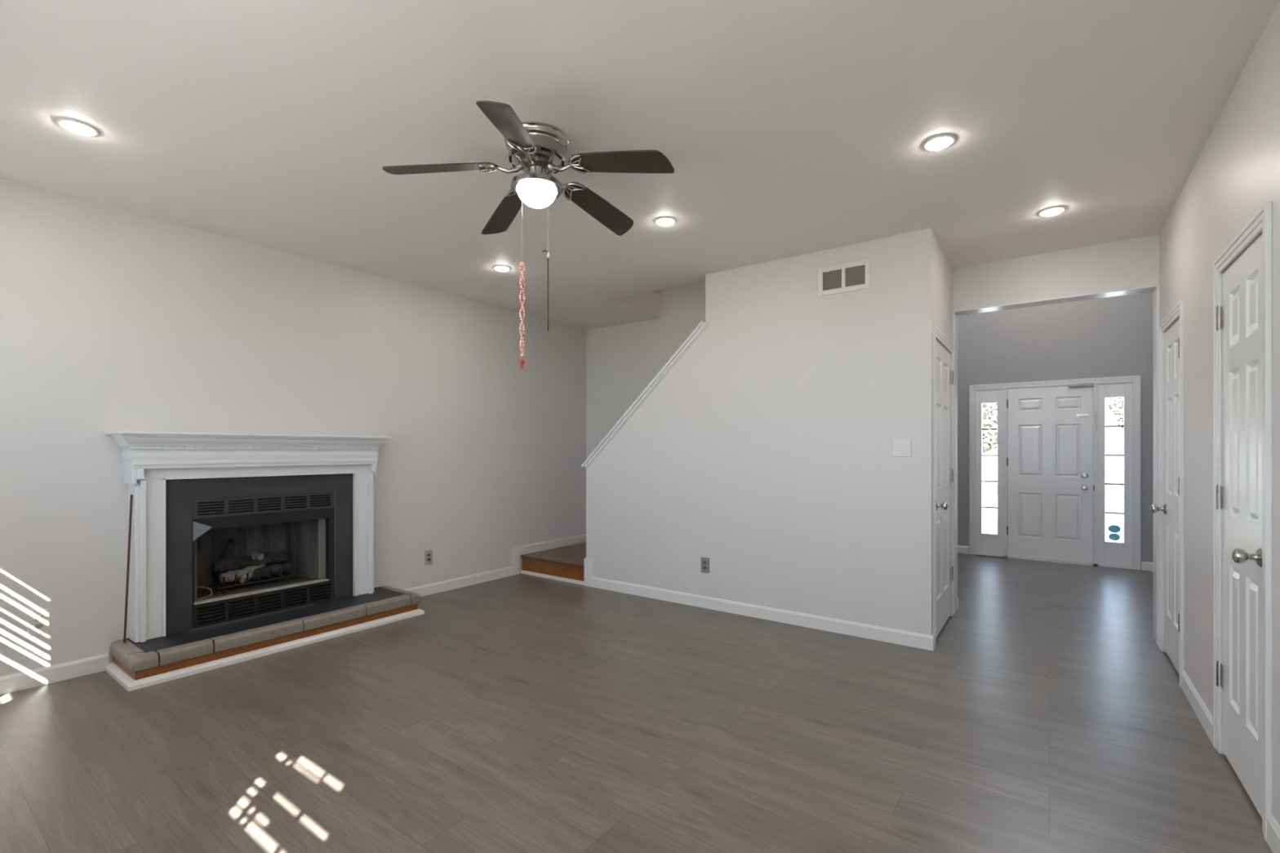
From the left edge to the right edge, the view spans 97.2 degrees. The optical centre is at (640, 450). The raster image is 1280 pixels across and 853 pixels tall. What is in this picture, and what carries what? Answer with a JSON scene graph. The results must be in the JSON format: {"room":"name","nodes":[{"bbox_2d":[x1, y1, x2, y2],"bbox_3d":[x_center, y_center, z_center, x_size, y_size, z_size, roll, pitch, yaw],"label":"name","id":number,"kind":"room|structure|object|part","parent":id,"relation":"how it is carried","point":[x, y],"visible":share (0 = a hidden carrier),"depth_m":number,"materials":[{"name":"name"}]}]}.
{"room":"living room","nodes":[
{"label":"living room","id":0,"kind":"room"},
{"bbox_2d":[0,177,586,676],"bbox_3d":[-2.391,-1.300,4.533,0.150,5.200,5.919,0,0,36],"label":"wall","id":1,"kind":"structure","parent":0,"point":[112,318],"depth_m":3.84,"materials":[{"name":"white paint"}]},
{"bbox_2d":[27,608,49,635],"bbox_3d":[-3.319,0.951,3.115,0.009,0.132,0.086,0,0,36],"label":"wall outlet","id":2,"kind":"object","parent":1,"relation":"attached to","point":[38,621],"visible":1,"depth_m":3.11,"materials":[{"name":"grey plastic"}]},
{"bbox_2d":[35,616,43,621],"bbox_3d":[-3.318,0.931,3.114,0.004,0.025,0.033,0,0,36],"label":"receptacle","id":3,"kind":"object","parent":2,"relation":"attached to","point":[37,618],"depth_m":3.11,"materials":[{"name":"grey plastic"}]},
{"bbox_2d":[35,623,43,628],"bbox_3d":[-3.318,0.971,3.114,0.004,0.025,0.033,0,0,36],"label":"receptacle","id":4,"kind":"object","parent":2,"relation":"attached to","point":[37,625],"depth_m":3.11,"materials":[{"name":"grey plastic"}]},
{"bbox_2d":[0,533,586,695],"bbox_3d":[-2.311,1.155,4.505,0.013,0.290,5.669,0,0,36],"label":"baseboard","id":5,"kind":"structure","parent":1,"relation":"attached to","point":[10,683],"depth_m":3.33,"materials":[{"name":"white paint"}]},
{"bbox_2d":[424,549,432,564],"bbox_3d":[-1.903,0.963,5.071,0.009,0.126,0.080,0,0,36],"label":"wall outlet","id":6,"kind":"object","parent":1,"relation":"attached to","point":[428,553],"visible":1,"depth_m":5.07,"materials":[{"name":"grey plastic"}]},
{"bbox_2d":[0,553,1272,852],"bbox_3d":[0.744,1.350,4.117,5.817,0.100,9.023,0,0,36],"label":"floor","id":7,"kind":"structure","parent":0,"point":[520,713],"depth_m":2.51,"materials":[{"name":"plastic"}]},
{"bbox_2d":[105,585,424,691],"bbox_3d":[-2.439,1.217,3.904,0.502,0.166,1.777,0,0,36],"label":"hearth","id":8,"kind":"object","parent":7,"relation":"on","point":[153,661],"visible":1,"depth_m":3.58,"materials":[{"name":"grey stone"}]},
{"bbox_2d":[123,494,133,643],"bbox_3d":[-3.022,0.699,3.329,0.011,0.867,0.043,0,0,29],"label":"rod","id":9,"kind":"object","parent":8,"relation":"on","point":[131,495],"visible":1,"depth_m":3.33,"materials":[{"name":"red"}]},
{"bbox_2d":[105,431,391,642],"bbox_3d":[-2.581,0.514,3.930,0.247,1.246,1.648,0,0,36],"label":"fireplace mantel","id":10,"kind":"object","parent":8,"relation":"on","point":[151,459],"visible":0.99,"depth_m":3.58,"materials":[{"name":"white paint"}]},
{"bbox_3d":[-2.990,0.624,3.424,0.179,1.027,0.144,0,0,36],"label":"mantel leg","id":11,"kind":"part","parent":10,"relation":"part of","materials":[{"name":"white paint"}]},
{"bbox_2d":[105,431,391,438],"bbox_3d":[-2.581,-0.101,3.930,0.247,0.017,1.648,0,0,36],"label":"shelf","id":12,"kind":"object","parent":10,"relation":"attached to","point":[116,434],"depth_m":3.57,"materials":[{"name":"white paint"}]},
{"bbox_3d":[-2.587,-0.048,3.937,0.231,0.088,1.600,0,0,36],"label":"crown moulding","id":13,"kind":"part","parent":10,"relation":"part of","materials":[{"name":"white paint"}]},
{"bbox_3d":[-2.603,0.133,3.948,0.191,0.138,1.480,0,0,36],"label":"architrave","id":14,"kind":"part","parent":10,"relation":"part of","materials":[{"name":"white paint"}]},
{"bbox_3d":[-2.224,0.624,4.482,0.179,1.027,0.150,0,0,36],"label":"mantel leg","id":15,"kind":"part","parent":10,"relation":"part of","materials":[{"name":"white paint"}]},
{"bbox_2d":[165,473,352,635],"bbox_3d":[-2.631,0.659,3.968,0.116,0.956,1.158,0,0,36],"label":"surround","id":16,"kind":"object","parent":8,"relation":"on","point":[180,494],"visible":0.69,"depth_m":3.65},
{"bbox_2d":[192,491,334,628],"bbox_3d":[-2.755,0.726,4.053,0.423,0.818,0.892,0,0,36],"label":"fireplace insert","id":17,"kind":"object","parent":8,"relation":"on","point":[302,525],"visible":0.94,"depth_m":4.03,"materials":[{"name":"grey metal"}]},
{"bbox_3d":[-2.860,0.710,3.598,0.047,0.544,0.008,0,0,36],"label":"post","id":18,"kind":"part","parent":17,"relation":"part of","materials":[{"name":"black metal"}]},
{"bbox_2d":[194,537,197,600],"bbox_3d":[-2.870,0.735,3.630,0.022,0.470,0.029,0,0,36],"label":"curtain","id":19,"kind":"object","parent":17,"relation":"hanging from","point":[196,540],"depth_m":3.64,"materials":[{"name":"metal"}]},
{"bbox_3d":[-2.809,0.515,3.621,0.003,0.126,0.100,0,0,36],"label":"corner plate","id":20,"kind":"part","parent":17,"relation":"part of","materials":[{"name":"grey metal"}]},
{"bbox_2d":[197,538,293,599],"bbox_3d":[-2.816,0.806,4.000,0.260,0.351,0.602,0,0,36],"label":"log","id":21,"kind":"object","parent":17,"relation":"in","point":[252,567],"visible":1,"depth_m":4.00,"materials":[{"name":"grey wood"}]},
{"bbox_2d":[192,507,332,529],"bbox_3d":[-2.600,0.476,3.937,0.030,0.077,0.861,0,0,36],"label":"hood","id":22,"kind":"object","parent":17,"relation":"attached to","point":[261,517],"depth_m":3.88,"materials":[{"name":"black metal"}]},
{"bbox_2d":[192,491,333,519],"bbox_3d":[-2.603,0.378,3.948,0.043,0.121,0.875,0,0,36],"label":"grille","id":23,"kind":"object","parent":17,"relation":"attached to","point":[246,507],"depth_m":3.91,"materials":[{"name":"grey metal"}]},
{"bbox_2d":[192,579,333,628],"bbox_3d":[-2.603,1.062,3.948,0.043,0.145,0.875,0,0,36],"label":"grille","id":24,"kind":"object","parent":17,"relation":"attached to","point":[215,611],"depth_m":3.89,"materials":[{"name":"black metal"}]},
{"bbox_2d":[318,518,325,578],"bbox_3d":[-2.407,0.735,4.269,0.022,0.470,0.052,0,0,36],"label":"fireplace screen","id":25,"kind":"object","parent":17,"relation":"hanging from","point":[322,522],"depth_m":4.26,"materials":[{"name":"grey metal"}]},
{"bbox_3d":[-2.359,0.710,4.289,0.048,0.544,0.037,0,0,36],"label":"post","id":26,"kind":"part","parent":17,"relation":"part of","materials":[{"name":"black metal"}]},
{"bbox_2d":[520,542,586,585],"bbox_3d":[0.393,0.102,5.391,3.327,2.395,1.055,0,0,36],"label":"step","id":27,"kind":"structure","parent":7,"relation":"on","point":[566,563],"depth_m":5.78,"materials":[{"name":"brown wood"}]},
{"bbox_3d":[-0.895,1.283,5.688,0.894,0.034,0.018,0,0,36],"label":"landing trim","id":28,"kind":"part","parent":27,"relation":"part of","materials":[{"name":"white paint"}]},
{"bbox_2d":[974,554,1002,558],"bbox_3d":[4.245,1.297,6.887,0.290,0.004,0.075,0,0,36],"label":"floor vent","id":29,"kind":"object","parent":7,"relation":"in","point":[975,554],"visible":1,"depth_m":6.88,"materials":[{"name":"grey metal"}]},
{"bbox_2d":[0,0,1278,329],"bbox_3d":[-0.273,-1.571,2.968,5.417,0.250,5.869,0,0,36],"label":"ceiling","id":30,"kind":"structure","parent":0,"point":[785,128],"depth_m":2.45,"materials":[{"name":"white paint"}]},
{"bbox_2d":[55,117,99,136],"bbox_3d":[-2.517,-1.438,2.526,0.138,0.016,0.138,0,0,36],"label":"recessed light","id":31,"kind":"object","parent":30,"relation":"in","point":[77,126],"visible":1,"depth_m":2.51,"materials":[{"name":"white paint"}]},
{"bbox_2d":[493,265,511,271],"bbox_3d":[-1.102,-1.438,4.481,0.138,0.016,0.138,0,0,36],"label":"recessed light","id":32,"kind":"object","parent":30,"relation":"in","point":[500,268],"visible":1,"depth_m":4.45,"materials":[{"name":"white"}]},
{"bbox_2d":[382,100,674,368],"bbox_3d":[-0.454,-0.919,2.667,1.262,1.055,1.222,0,0,36],"label":"ceiling fan","id":33,"kind":"object","parent":30,"relation":"hanging from","point":[538,149],"depth_m":2.55,"materials":[{"name":"silver metal"}]},
{"bbox_3d":[-0.893,-1.258,2.527,0.471,0.108,0.136,0,0,-15],"label":"blade","id":34,"kind":"part","parent":33,"relation":"part of","materials":[{"name":"brown wood"}]},
{"bbox_3d":[-0.708,-1.258,2.987,0.136,0.108,0.471,0,0,-33],"label":"blade","id":35,"kind":"part","parent":33,"relation":"part of","materials":[{"name":"brown wood"}]},
{"bbox_3d":[-0.512,-1.258,2.209,0.136,0.108,0.471,0,0,3],"label":"blade","id":36,"kind":"part","parent":33,"relation":"part of","materials":[{"name":"brown wood"}]},
{"bbox_3d":[-0.568,-0.646,2.705,0.029,0.510,0.029,0,0,-9],"label":"pull cord","id":37,"kind":"part","parent":33,"relation":"part of","materials":[{"name":"metal"}]},
{"bbox_3d":[-0.568,-1.051,2.705,0.004,0.332,0.004,0,0,36],"label":"pull chain","id":38,"kind":"part","parent":33,"relation":"part of","materials":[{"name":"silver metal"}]},
{"bbox_3d":[-0.484,-1.175,2.630,0.184,0.082,0.184,0,0,36],"label":"lamp shade","id":39,"kind":"part","parent":33,"relation":"part of","materials":[{"name":"white glass"}]},
{"bbox_3d":[-0.424,-0.718,2.537,0.037,0.365,0.016,0,0,-3],"label":"pull cord","id":40,"kind":"part","parent":33,"relation":"part of","materials":[{"name":"silver metal"}]},
{"bbox_3d":[-0.415,-1.056,2.538,0.004,0.322,0.004,0,0,36],"label":"pull chain","id":41,"kind":"part","parent":33,"relation":"part of","materials":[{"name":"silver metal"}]},
{"bbox_3d":[-0.213,-1.258,2.954,0.136,0.108,0.471,0,0,39],"label":"blade","id":42,"kind":"part","parent":33,"relation":"part of","materials":[{"name":"brown wood"}]},
{"bbox_3d":[-0.092,-1.258,2.473,0.471,0.108,0.136,0,0,21],"label":"blade","id":43,"kind":"part","parent":33,"relation":"part of","materials":[{"name":"brown wood"}]},
{"bbox_2d":[654,216,675,226],"bbox_3d":[0.155,-1.438,3.562,0.138,0.016,0.138,0,0,36],"label":"recessed light","id":44,"kind":"object","parent":30,"relation":"in","point":[664,220],"visible":1,"depth_m":3.54,"materials":[{"name":"white"}]},
{"bbox_2d":[922,133,955,151],"bbox_3d":[1.401,-1.438,2.652,0.138,0.016,0.138,0,0,36],"label":"recessed light","id":45,"kind":"object","parent":30,"relation":"in","point":[939,142],"visible":1,"depth_m":2.63,"materials":[{"name":"white"}]},
{"bbox_2d":[1038,205,1066,216],"bbox_3d":[2.487,-1.438,3.413,0.138,0.016,0.138,0,0,36],"label":"recessed light","id":46,"kind":"object","parent":30,"relation":"in","point":[1052,211],"visible":1,"depth_m":3.39,"materials":[{"name":"white"}]},
{"bbox_2d":[586,227,934,635],"bbox_3d":[1.021,-1.350,5.008,2.980,5.300,1.147,0,0,36],"label":"wall","id":47,"kind":"structure","parent":0,"point":[764,453],"depth_m":4.22,"materials":[{"name":"white paint"}]},
{"bbox_2d":[581,320,708,467],"bbox_3d":[0.038,-0.447,5.093,1.382,1.240,0.189,0,0,36],"label":"trim","id":48,"kind":"structure","parent":47,"relation":"attached to","point":[701,326],"depth_m":4.97,"materials":[{"name":"white paint"}]},
{"bbox_2d":[701,556,709,573],"bbox_3d":[0.529,0.949,4.650,0.080,0.126,0.009,0,0,36],"label":"wall outlet","id":49,"kind":"object","parent":47,"relation":"attached to","point":[704,561],"visible":1,"depth_m":4.64,"materials":[{"name":"grey plastic"}]},
{"bbox_2d":[583,558,933,650],"bbox_3d":[0.718,1.169,4.591,3.005,0.262,0.150,0,0,36],"label":"baseboard","id":50,"kind":"structure","parent":47,"relation":"attached to","point":[921,641],"depth_m":4.32,"materials":[{"name":"white paint"}]},
{"bbox_2d":[818,258,870,296],"bbox_3d":[1.435,-1.217,3.995,0.356,0.202,0.008,0,0,36],"label":"air vent","id":51,"kind":"object","parent":47,"relation":"in","point":[852,276],"visible":1,"depth_m":3.99,"materials":[{"name":"white metal"}]},
{"bbox_2d":[892,438,911,457],"bbox_3d":[1.744,-0.015,3.771,0.119,0.122,0.010,0,0,36],"label":"light switch","id":52,"kind":"object","parent":47,"relation":"attached to","point":[901,447],"visible":1,"depth_m":3.77,"materials":[{"name":"white plastic"}]},
{"bbox_2d":[586,234,1159,458],"bbox_3d":[1.446,-1.300,5.343,5.117,5.200,0.146,0,0,36],"label":"wall","id":53,"kind":"structure","parent":0,"point":[1134,262],"depth_m":4.49,"materials":[{"name":"white paint"}]},
{"bbox_2d":[952,284,1159,643],"bbox_3d":[3.025,0.094,4.200,1.218,2.412,0.154,0,0,36],"label":"trim","id":54,"kind":"structure","parent":53,"relation":"attached to","point":[1155,288],"depth_m":3.89,"materials":[{"name":"white paint"}]},
{"bbox_2d":[934,234,953,616],"bbox_3d":[2.175,-1.150,4.183,0.140,4.900,0.928,0,0,36],"label":"wall","id":55,"kind":"structure","parent":0,"point":[944,270],"depth_m":4.14,"materials":[{"name":"white paint"}]},
{"bbox_2d":[933,324,954,648],"bbox_3d":[2.205,0.238,4.076,0.105,2.124,0.922,0,0,36],"label":"door","id":56,"kind":"structure","parent":55,"relation":"in","point":[941,356],"depth_m":4.10,"materials":[{"name":"white paint"}]},
{"bbox_3d":[2.025,0.375,3.799,0.073,0.066,0.066,0,0,36],"label":"knob","id":57,"kind":"part","parent":56,"relation":"part of","materials":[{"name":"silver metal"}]},
{"bbox_3d":[2.176,0.265,4.097,0.032,2.038,0.784,0,0,36],"label":"panel","id":58,"kind":"part","parent":56,"relation":"part of","materials":[{"name":"white paint"}]},
{"bbox_2d":[932,603,955,648],"bbox_3d":[2.195,1.252,4.080,0.013,0.095,1.021,0,0,36],"label":"baseboard","id":59,"kind":"structure","parent":55,"relation":"attached to","point":[954,603],"depth_m":3.69,"materials":[{"name":"white paint"}]},
{"bbox_2d":[957,291,1152,562],"bbox_3d":[4.469,-1.150,6.898,2.850,4.900,0.150,0,0,36],"label":"wall","id":60,"kind":"structure","parent":0,"point":[1112,336],"depth_m":6.53,"materials":[{"name":"grey paint"}]},
{"bbox_2d":[968,375,1141,569],"bbox_3d":[4.774,0.245,6.601,1.611,2.109,0.172,0,0,36],"label":"door","id":61,"kind":"structure","parent":60,"relation":"in","point":[1051,427],"depth_m":6.57,"materials":[{"name":"white paint"}]},
{"bbox_2d":[975,388,1003,555],"bbox_3d":[4.301,0.268,6.962,0.293,2.025,0.064,0,0,36],"label":"window","id":62,"kind":"structure","parent":61,"relation":"attached to","point":[985,543],"depth_m":6.95,"materials":[{"name":"white paint"}]},
{"bbox_3d":[4.772,0.269,6.601,0.808,2.018,0.034,0,0,36],"label":"panel","id":63,"kind":"part","parent":61,"relation":"part of","materials":[{"name":"white paint"}]},
{"bbox_3d":[5.009,0.428,6.367,0.060,0.060,0.068,0,0,36],"label":"knob","id":64,"kind":"part","parent":61,"relation":"part of","materials":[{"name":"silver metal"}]},
{"bbox_2d":[1097,382,1133,567],"bbox_3d":[5.263,0.268,6.265,0.296,2.025,0.064,0,0,36],"label":"window","id":65,"kind":"structure","parent":61,"relation":"attached to","point":[1109,553],"depth_m":6.23,"materials":[{"name":"white paint"}]},
{"bbox_2d":[1108,533,1119,540],"bbox_3d":[5.259,0.965,6.267,0.095,0.078,0.002,0,0,36],"label":"window sticker","id":66,"kind":"object","parent":65,"relation":"attached to","point":[1113,536],"visible":1,"depth_m":6.27,"materials":[{"name":"blue plastic"}]},
{"bbox_2d":[1108,524,1120,533],"bbox_3d":[5.259,0.875,6.267,0.104,0.085,0.002,0,0,36],"label":"window sticker","id":67,"kind":"object","parent":65,"relation":"attached to","point":[1113,528],"visible":1,"depth_m":6.26,"materials":[{"name":"blue plastic"}]},
{"bbox_2d":[1152,291,1153,562],"bbox_3d":[4.592,-1.150,4.862,0.302,4.900,3.004,0,0,36],"label":"wall","id":68,"kind":"structure","parent":0,"point":[1153,291],"depth_m":6.05,"materials":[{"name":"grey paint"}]},
{"bbox_2d":[957,545,1153,609],"bbox_3d":[3.579,1.252,5.669,2.650,0.095,2.884,0,0,36],"label":"baseboard","id":69,"kind":"structure","parent":68,"relation":"attached to","point":[1145,566],"depth_m":6.10,"materials":[{"name":"white paint"}]},
{"bbox_2d":[1159,0,1279,826],"bbox_3d":[1.877,-0.173,1.455,0.140,2.946,5.939,0,0,36],"label":"wall","id":70,"kind":"structure","parent":0,"point":[1236,171],"depth_m":2.61,"materials":[{"name":"white paint"}]},
{"bbox_2d":[1151,299,1183,686],"bbox_3d":[3.175,0.238,3.398,0.105,2.124,0.742,0,0,36],"label":"door","id":71,"kind":"structure","parent":70,"relation":"in","point":[1171,508],"depth_m":3.44,"materials":[{"name":"white paint"}]},
{"bbox_3d":[3.303,0.375,3.602,0.073,0.066,0.066,0,0,36],"label":"knob","id":72,"kind":"part","parent":71,"relation":"part of","materials":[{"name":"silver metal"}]},
{"bbox_3d":[3.205,0.265,3.377,0.032,2.038,0.604,0,0,36],"label":"panel","id":73,"kind":"part","parent":71,"relation":"part of","materials":[{"name":"white paint"}]},
{"bbox_2d":[1156,630,1279,852],"bbox_3d":[1.816,1.252,1.502,0.013,0.095,5.643,0,0,36],"label":"baseboard","id":74,"kind":"structure","parent":70,"relation":"attached to","point":[1201,710],"depth_m":2.62,"materials":[{"name":"white paint"}]},
{"bbox_2d":[1213,200,1272,841],"bbox_3d":[2.290,0.238,2.175,0.105,2.124,0.742,0,0,36],"label":"door","id":75,"kind":"structure","parent":70,"relation":"in","point":[1247,282],"depth_m":2.13,"materials":[{"name":"white paint"}]},
{"bbox_3d":[2.320,0.265,2.154,0.032,2.038,0.604,0,0,36],"label":"panel","id":76,"kind":"part","parent":75,"relation":"part of","materials":[{"name":"white paint"}]},
{"bbox_3d":[2.135,0.375,1.988,0.073,0.066,0.066,0,0,36],"label":"knob","id":77,"kind":"part","parent":75,"relation":"part of","materials":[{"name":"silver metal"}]},
{"label":"outside","id":78,"kind":"structure","parent":0,"visible":0},
{"bbox_2d":[982,473,1123,542],"bbox_3d":[4.398,1.575,6.075,60.000,0.250,75.000,0,0,36],"label":"ground","id":79,"kind":"structure","parent":78,"point":[1112,491],"depth_m":18.87,"materials":[{"name":"white"}]},
{"bbox_2d":[982,403,997,484],"bbox_3d":[13.115,-1.625,28.776,14.300,6.150,6.800,0,0,36],"label":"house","id":80,"kind":"structure","parent":79,"relation":"on","point":[989,464],"depth_m":23.86,"materials":[{"name":"white"}]},
{"bbox_2d":[1107,397,1123,428],"bbox_3d":[15.326,-1.094,16.210,3.013,5.094,3.014,0,0,36],"label":"tree","id":81,"kind":"object","parent":79,"relation":"on","point":[1109,406],"visible":0.02,"depth_m":16.97,"materials":[{"name":"green plant"}]},
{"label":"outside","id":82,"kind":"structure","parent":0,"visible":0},
{"bbox_2d":[982,493,1123,525],"bbox_3d":[8.922,1.425,15.310,10.500,0.049,7.000,0,0,36],"label":"driveway","id":83,"kind":"structure","parent":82,"point":[1116,505],"depth_m":13.42,"materials":[{"name":"concrete"}]},
{"bbox_2d":[982,403,997,453],"bbox_3d":[8.650,-0.900,14.909,3.030,4.706,3.001,0,0,36],"label":"tree","id":84,"kind":"object","parent":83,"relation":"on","point":[988,446],"visible":0.08,"depth_m":14.19,"materials":[{"name":"green plant"}]}
]}

